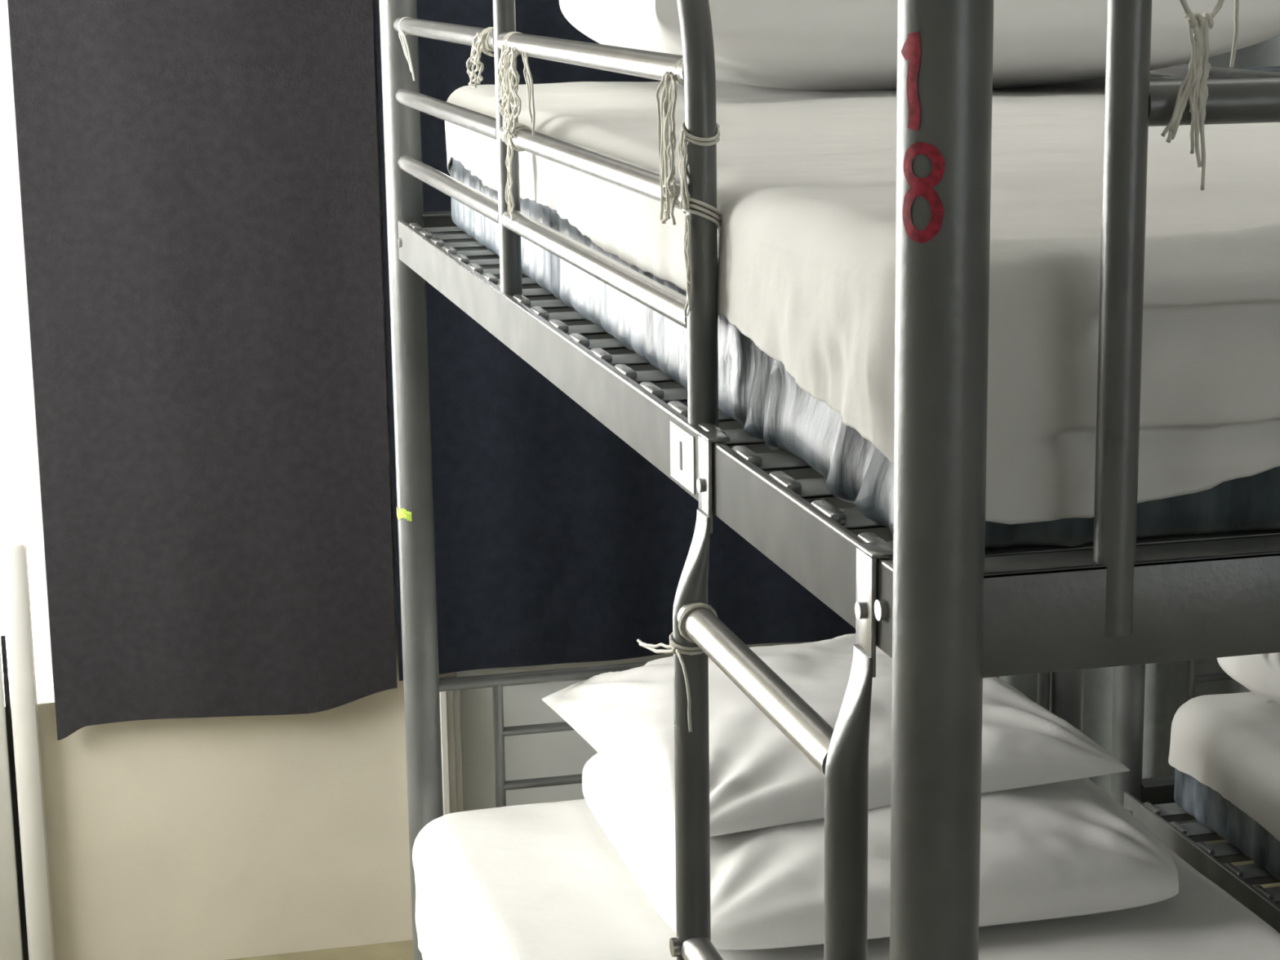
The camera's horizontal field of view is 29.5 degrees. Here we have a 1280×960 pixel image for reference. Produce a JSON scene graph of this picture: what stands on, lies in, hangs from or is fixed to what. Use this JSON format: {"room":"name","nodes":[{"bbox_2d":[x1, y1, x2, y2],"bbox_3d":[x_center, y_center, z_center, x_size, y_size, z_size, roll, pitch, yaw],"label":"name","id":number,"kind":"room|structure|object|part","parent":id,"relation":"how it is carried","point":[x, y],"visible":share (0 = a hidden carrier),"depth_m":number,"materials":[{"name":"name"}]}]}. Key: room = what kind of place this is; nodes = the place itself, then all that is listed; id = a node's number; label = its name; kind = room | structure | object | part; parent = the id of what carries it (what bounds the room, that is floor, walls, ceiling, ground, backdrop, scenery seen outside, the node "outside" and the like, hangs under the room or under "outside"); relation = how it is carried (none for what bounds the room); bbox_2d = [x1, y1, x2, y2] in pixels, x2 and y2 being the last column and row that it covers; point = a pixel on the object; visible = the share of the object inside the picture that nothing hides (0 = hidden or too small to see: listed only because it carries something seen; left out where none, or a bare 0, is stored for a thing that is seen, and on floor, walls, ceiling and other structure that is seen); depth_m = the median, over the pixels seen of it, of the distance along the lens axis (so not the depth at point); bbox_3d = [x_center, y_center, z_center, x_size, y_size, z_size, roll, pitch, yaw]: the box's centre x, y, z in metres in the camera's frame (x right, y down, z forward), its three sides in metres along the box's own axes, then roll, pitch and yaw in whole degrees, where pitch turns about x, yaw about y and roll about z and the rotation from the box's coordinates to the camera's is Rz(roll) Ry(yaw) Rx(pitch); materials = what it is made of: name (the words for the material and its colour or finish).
{"room":"dormitory","nodes":[
{"label":"dormitory","id":0,"kind":"room"},
{"bbox_2d":[3,0,1228,959],"bbox_3d":[0.176,-0.601,4.145,5.800,2.750,0.150,-4,12,-13],"label":"wall","id":1,"kind":"structure","parent":0,"point":[237,837],"depth_m":4.10,"materials":[{"name":"beige paint"}]},
{"bbox_2d":[0,645,22,959],"bbox_3d":[-1.091,0.494,3.968,0.121,0.720,0.030,-4,12,-13],"label":"trim","id":2,"kind":"structure","parent":1,"relation":"attached to","point":[11,942],"depth_m":4.00,"materials":[{"name":"white paint"}]},
{"bbox_2d":[0,635,28,959],"bbox_3d":[-1.029,0.546,4.008,0.008,0.600,0.004,-4,12,-13],"label":"trim","id":3,"kind":"structure","parent":1,"relation":"attached to","point":[3,645],"depth_m":4.00,"materials":[{"name":"grey rubber"}]},
{"bbox_2d":[0,0,53,690],"bbox_3d":[-1.453,-0.250,3.837,0.950,1.280,0.030,-4,12,-13],"label":"window","id":4,"kind":"structure","parent":1,"relation":"in","point":[20,506],"depth_m":3.97,"materials":[{"name":"white paint"}]},
{"bbox_2d":[0,539,55,959],"bbox_3d":[-1.001,0.469,3.982,0.042,0.760,0.035,-4,12,-13],"label":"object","id":5,"kind":"structure","parent":1,"relation":"attached to","point":[13,553],"depth_m":3.96,"materials":[{"name":"white paint"}]},
{"bbox_2d":[439,676,463,815],"bbox_3d":[-0.322,0.570,4.161,0.038,0.468,0.055,-4,12,-13],"label":"trim","id":6,"kind":"structure","parent":1,"relation":"attached to","point":[450,707],"depth_m":4.12,"materials":[{"name":"white paint"}]},
{"bbox_2d":[456,641,813,811],"bbox_3d":[0.076,-0.234,4.112,0.814,2.050,0.014,-4,12,-13],"label":"door","id":7,"kind":"structure","parent":1,"relation":"in","point":[566,753],"depth_m":4.18,"materials":[{"name":"white wood"}]},
{"bbox_3d":[0.771,-1.550,3.975,3.800,0.024,0.072,-4,12,-13],"label":"curtain rod","id":8,"kind":"object","parent":1,"relation":"attached to","visible":0},
{"bbox_2d":[7,0,397,740],"bbox_3d":[-0.692,-0.508,3.835,0.559,1.876,0.014,-4,12,-13],"label":"curtain","id":9,"kind":"object","parent":8,"relation":"hanging from","point":[199,179],"visible":1,"depth_m":3.90,"materials":[{"name":"grey fabric"}]},
{"bbox_2d":[374,0,855,680],"bbox_3d":[0.038,-0.581,4.001,0.936,1.824,0.016,-4,12,-13],"label":"curtain","id":10,"kind":"object","parent":8,"relation":"hanging from","point":[557,541],"visible":0.22,"depth_m":4.08,"materials":[{"name":"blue fabric"}]},
{"bbox_2d":[999,35,1279,824],"bbox_3d":[1.141,-0.445,4.286,1.280,2.240,0.066,-4,12,-13],"label":"curtain","id":11,"kind":"object","parent":8,"relation":"hanging from","point":[1165,687],"visible":0.04,"depth_m":4.40,"materials":[{"name":"grey fabric"}]},
{"bbox_2d":[226,860,1279,959],"bbox_3d":[0.890,1.385,1.639,5.800,0.100,6.150,-4,12,-13],"label":"floor","id":12,"kind":"structure","parent":0,"point":[397,950],"depth_m":4.17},
{"bbox_2d":[378,0,1279,959],"bbox_3d":[0.394,0.167,2.442,1.010,1.958,2.055,-4,12,-13],"label":"bunk bed","id":13,"kind":"object","parent":12,"relation":"on","point":[953,612],"visible":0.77,"depth_m":1.33,"materials":[{"name":"silver metal"}]},
{"bbox_2d":[397,17,415,80],"bbox_3d":[-0.293,-0.542,3.053,0.022,0.076,0.101,-2,12,-4],"label":"tie","id":14,"kind":"object","parent":13,"relation":"on","point":[406,49],"visible":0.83,"depth_m":3.04,"materials":[{"name":"white fabric"}]},
{"bbox_3d":[-0.305,0.000,3.285,0.049,1.950,0.049,-4,12,-13],"label":"post","id":15,"kind":"part","parent":13,"relation":"part of","materials":[{"name":"silver metal"}]},
{"bbox_3d":[0.156,-0.352,3.319,0.916,0.058,0.036,-4,12,-13],"label":"rail","id":16,"kind":"part","parent":13,"relation":"part of","materials":[{"name":"silver metal"}]},
{"bbox_3d":[-0.223,-0.514,2.793,0.021,0.021,0.724,-4,12,-13],"label":"guard rail","id":17,"kind":"part","parent":13,"relation":"part of","materials":[{"name":"metal"}]},
{"bbox_3d":[-0.222,-0.425,2.812,0.021,0.021,0.724,-4,12,-13],"label":"guard rail","id":18,"kind":"part","parent":13,"relation":"part of","materials":[{"name":"metal"}]},
{"bbox_3d":[-0.221,-0.341,2.830,0.021,0.021,0.724,-4,12,-13],"label":"guard rail","id":19,"kind":"part","parent":13,"relation":"part of","materials":[{"name":"metal"}]},
{"bbox_2d":[466,26,494,91],"bbox_3d":[-0.160,-0.436,2.524,0.040,0.069,0.095,-4,12,-13],"label":"tie","id":20,"kind":"object","parent":13,"relation":"hanging from","point":[481,41],"visible":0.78,"depth_m":2.50,"materials":[{"name":"white fabric"}]},
{"bbox_2d":[497,31,536,221],"bbox_3d":[-0.110,-0.335,2.337,0.033,0.184,0.167,-3,12,-10],"label":"tie","id":21,"kind":"object","parent":13,"relation":"hanging from","point":[510,123],"visible":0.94,"depth_m":2.36,"materials":[{"name":"white off-white cotton string"}]},
{"bbox_3d":[-0.046,-0.364,2.079,0.021,0.021,0.734,-4,12,-13],"label":"guard rail","id":22,"kind":"part","parent":13,"relation":"part of","materials":[{"name":"metal"}]},
{"bbox_3d":[-0.045,-0.275,2.098,0.021,0.021,0.734,-4,12,-13],"label":"guard rail","id":23,"kind":"part","parent":13,"relation":"part of","materials":[{"name":"metal"}]},
{"bbox_3d":[-0.044,-0.191,2.116,0.021,0.021,0.734,-4,12,-13],"label":"guard rail","id":24,"kind":"part","parent":13,"relation":"part of","materials":[{"name":"metal"}]},
{"bbox_3d":[-0.072,-0.119,2.266,0.031,0.050,1.961,-4,12,-13],"label":"rail","id":25,"kind":"part","parent":13,"relation":"part of","materials":[{"name":"metal"}]},
{"bbox_2d":[653,57,684,225],"bbox_3d":[0.030,-0.247,1.772,0.029,0.124,0.057,-4,12,-13],"label":"tie","id":26,"kind":"object","parent":13,"relation":"hanging from","point":[670,89],"visible":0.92,"depth_m":1.76,"materials":[{"name":"white fabric"}]},
{"bbox_2d":[679,120,720,318],"bbox_3d":[0.044,-0.187,1.739,0.030,0.143,0.032,-4,12,-13],"label":"tie","id":27,"kind":"object","parent":13,"relation":"hanging from","point":[685,135],"visible":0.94,"depth_m":1.73,"materials":[{"name":"white cotton string"}]},
{"bbox_3d":[0.162,0.443,3.494,0.907,0.403,0.018,-4,12,-13],"label":"headboard","id":28,"kind":"part","parent":13,"relation":"part of","materials":[{"name":"silver metal"}]},
{"bbox_2d":[669,430,893,959],"bbox_3d":[0.089,0.656,1.675,0.045,1.332,0.387,-4,12,-13],"label":"ladder","id":29,"kind":"object","parent":13,"relation":"hanging from","point":[841,753],"visible":0.99,"depth_m":1.53,"materials":[{"name":"silver metal"}]},
{"bbox_2d":[636,602,718,732],"bbox_3d":[0.030,0.119,1.744,0.035,0.085,0.137,-4,12,-13],"label":"tie","id":30,"kind":"object","parent":29,"relation":"attached to","point":[673,647],"visible":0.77,"depth_m":1.70,"materials":[{"name":"white off-white cotton string"}]},
{"bbox_2d":[449,157,1279,548],"bbox_3d":[0.381,-0.254,2.346,0.895,0.172,1.901,-3,12,-12],"label":"mattress","id":31,"kind":"object","parent":13,"relation":"on","point":[756,390],"visible":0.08,"depth_m":1.66,"materials":[{"name":"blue fabric"}]},
{"bbox_2d":[444,77,1279,524],"bbox_3d":[0.383,-0.269,2.331,0.902,0.159,1.935,-3,12,-12],"label":"sheet","id":32,"kind":"object","parent":31,"relation":"on","point":[806,180],"visible":0.56,"depth_m":1.50,"materials":[{"name":"white fabric"}]},
{"bbox_2d":[559,0,1279,90],"bbox_3d":[0.330,-0.583,2.925,0.765,0.226,0.600,-3,12,-11],"label":"pillow","id":33,"kind":"object","parent":32,"relation":"on","point":[807,45],"visible":0.66,"depth_m":2.67,"materials":[{"name":"white fabric"}]},
{"bbox_3d":[0.166,0.401,1.383,0.049,1.950,0.049,-4,12,-13],"label":"post","id":34,"kind":"part","parent":13,"relation":"part of","materials":[{"name":"silver metal"}]},
{"bbox_3d":[0.623,-0.060,3.502,0.049,1.950,0.049,-4,12,-13],"label":"post","id":35,"kind":"part","parent":13,"relation":"part of","materials":[{"name":"silver metal"}]},
{"bbox_3d":[0.624,0.047,1.428,0.916,0.058,0.036,-4,12,-13],"label":"rail","id":36,"kind":"part","parent":13,"relation":"part of","materials":[{"name":"silver metal"}]},
{"bbox_3d":[0.851,-0.362,2.443,0.021,0.021,1.951,-4,12,-13],"label":"guard rail","id":37,"kind":"part","parent":13,"relation":"part of","materials":[{"name":"metal"}]},
{"bbox_2d":[1162,0,1238,191],"bbox_3d":[0.286,-0.320,1.257,0.046,0.339,0.036,-4,12,-13],"label":"tie","id":38,"kind":"object","parent":13,"relation":"hanging from","point":[1197,23],"visible":1,"depth_m":1.26,"materials":[{"name":"white cotton string"}]},
{"bbox_3d":[0.388,0.710,2.550,0.952,0.183,1.960,-4,12,-14],"label":"mattress","id":39,"kind":"object","parent":13,"relation":"on","visible":0},
{"bbox_2d":[412,799,1279,959],"bbox_3d":[0.390,0.701,2.546,0.974,0.188,1.983,-4,12,-14],"label":"sheet","id":40,"kind":"object","parent":39,"relation":"on","point":[544,881],"visible":0.31,"depth_m":2.96,"materials":[{"name":"white fabric"}]},
{"bbox_2d":[582,752,1178,949],"bbox_3d":[0.286,0.415,3.140,0.640,0.129,0.660,-4,12,-13],"label":"pillow","id":41,"kind":"object","parent":40,"relation":"on","point":[1068,848],"visible":0.49,"depth_m":2.88,"materials":[{"name":"white fabric"}]},
{"bbox_2d":[542,633,1129,839],"bbox_3d":[0.237,0.308,3.232,0.600,0.113,0.600,-5,13,-17],"label":"pillow","id":42,"kind":"object","parent":41,"relation":"on","point":[759,779],"visible":0.67,"depth_m":3.06,"materials":[{"name":"white fabric"}]},
{"bbox_2d":[1110,63,1279,933],"bbox_3d":[1.463,0.054,2.893,1.010,1.958,2.055,-4,12,-13],"label":"bunk bed","id":43,"kind":"object","parent":12,"relation":"on","point":[1151,801],"visible":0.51,"depth_m":3.75,"materials":[{"name":"silver metal"}]},
{"bbox_3d":[0.764,-0.112,3.736,0.049,1.950,0.049,-4,12,-13],"label":"post","id":44,"kind":"part","parent":43,"relation":"part of","materials":[{"name":"silver metal"}]},
{"bbox_3d":[1.238,0.481,3.973,0.916,0.058,0.036,-4,12,-13],"label":"rail","id":45,"kind":"part","parent":43,"relation":"part of","materials":[{"name":"silver metal"}]},
{"bbox_3d":[1.010,0.714,2.920,0.031,0.050,1.961,-4,12,-13],"label":"rail","id":46,"kind":"part","parent":43,"relation":"part of","materials":[{"name":"metal"}]},
{"bbox_3d":[0.847,-0.538,3.263,0.021,0.021,0.724,-4,12,-13],"label":"guard rail","id":47,"kind":"part","parent":43,"relation":"part of","materials":[{"name":"metal"}]},
{"bbox_2d":[1173,768,1279,880],"bbox_3d":[1.487,0.581,2.999,0.922,0.167,1.937,-4,12,-13],"label":"mattress","id":48,"kind":"object","parent":43,"relation":"on","point":[1198,800],"visible":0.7,"depth_m":3.60,"materials":[{"name":"fabric"}]},
{"bbox_2d":[1168,691,1279,841],"bbox_3d":[1.485,0.544,2.990,0.947,0.110,1.955,-4,12,-13],"label":"sheet","id":49,"kind":"object","parent":48,"relation":"on","point":[1229,744],"visible":0.98,"depth_m":3.62,"materials":[{"name":"white fabric"}]},
{"bbox_2d":[1217,652,1279,706],"bbox_3d":[1.224,0.251,3.748,0.640,0.184,0.260,-3,12,-9],"label":"pillow","id":50,"kind":"object","parent":49,"relation":"on","point":[1260,673],"visible":0.49,"depth_m":3.63,"materials":[{"name":"white fabric"}]},
{"bbox_2d":[1241,66,1279,71],"bbox_3d":[1.470,-0.367,2.809,0.884,0.168,1.891,-4,12,-13],"label":"mattress","id":51,"kind":"object","parent":43,"relation":"on","point":[1274,68],"visible":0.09,"depth_m":3.51,"materials":[{"name":"fabric"}]}
]}

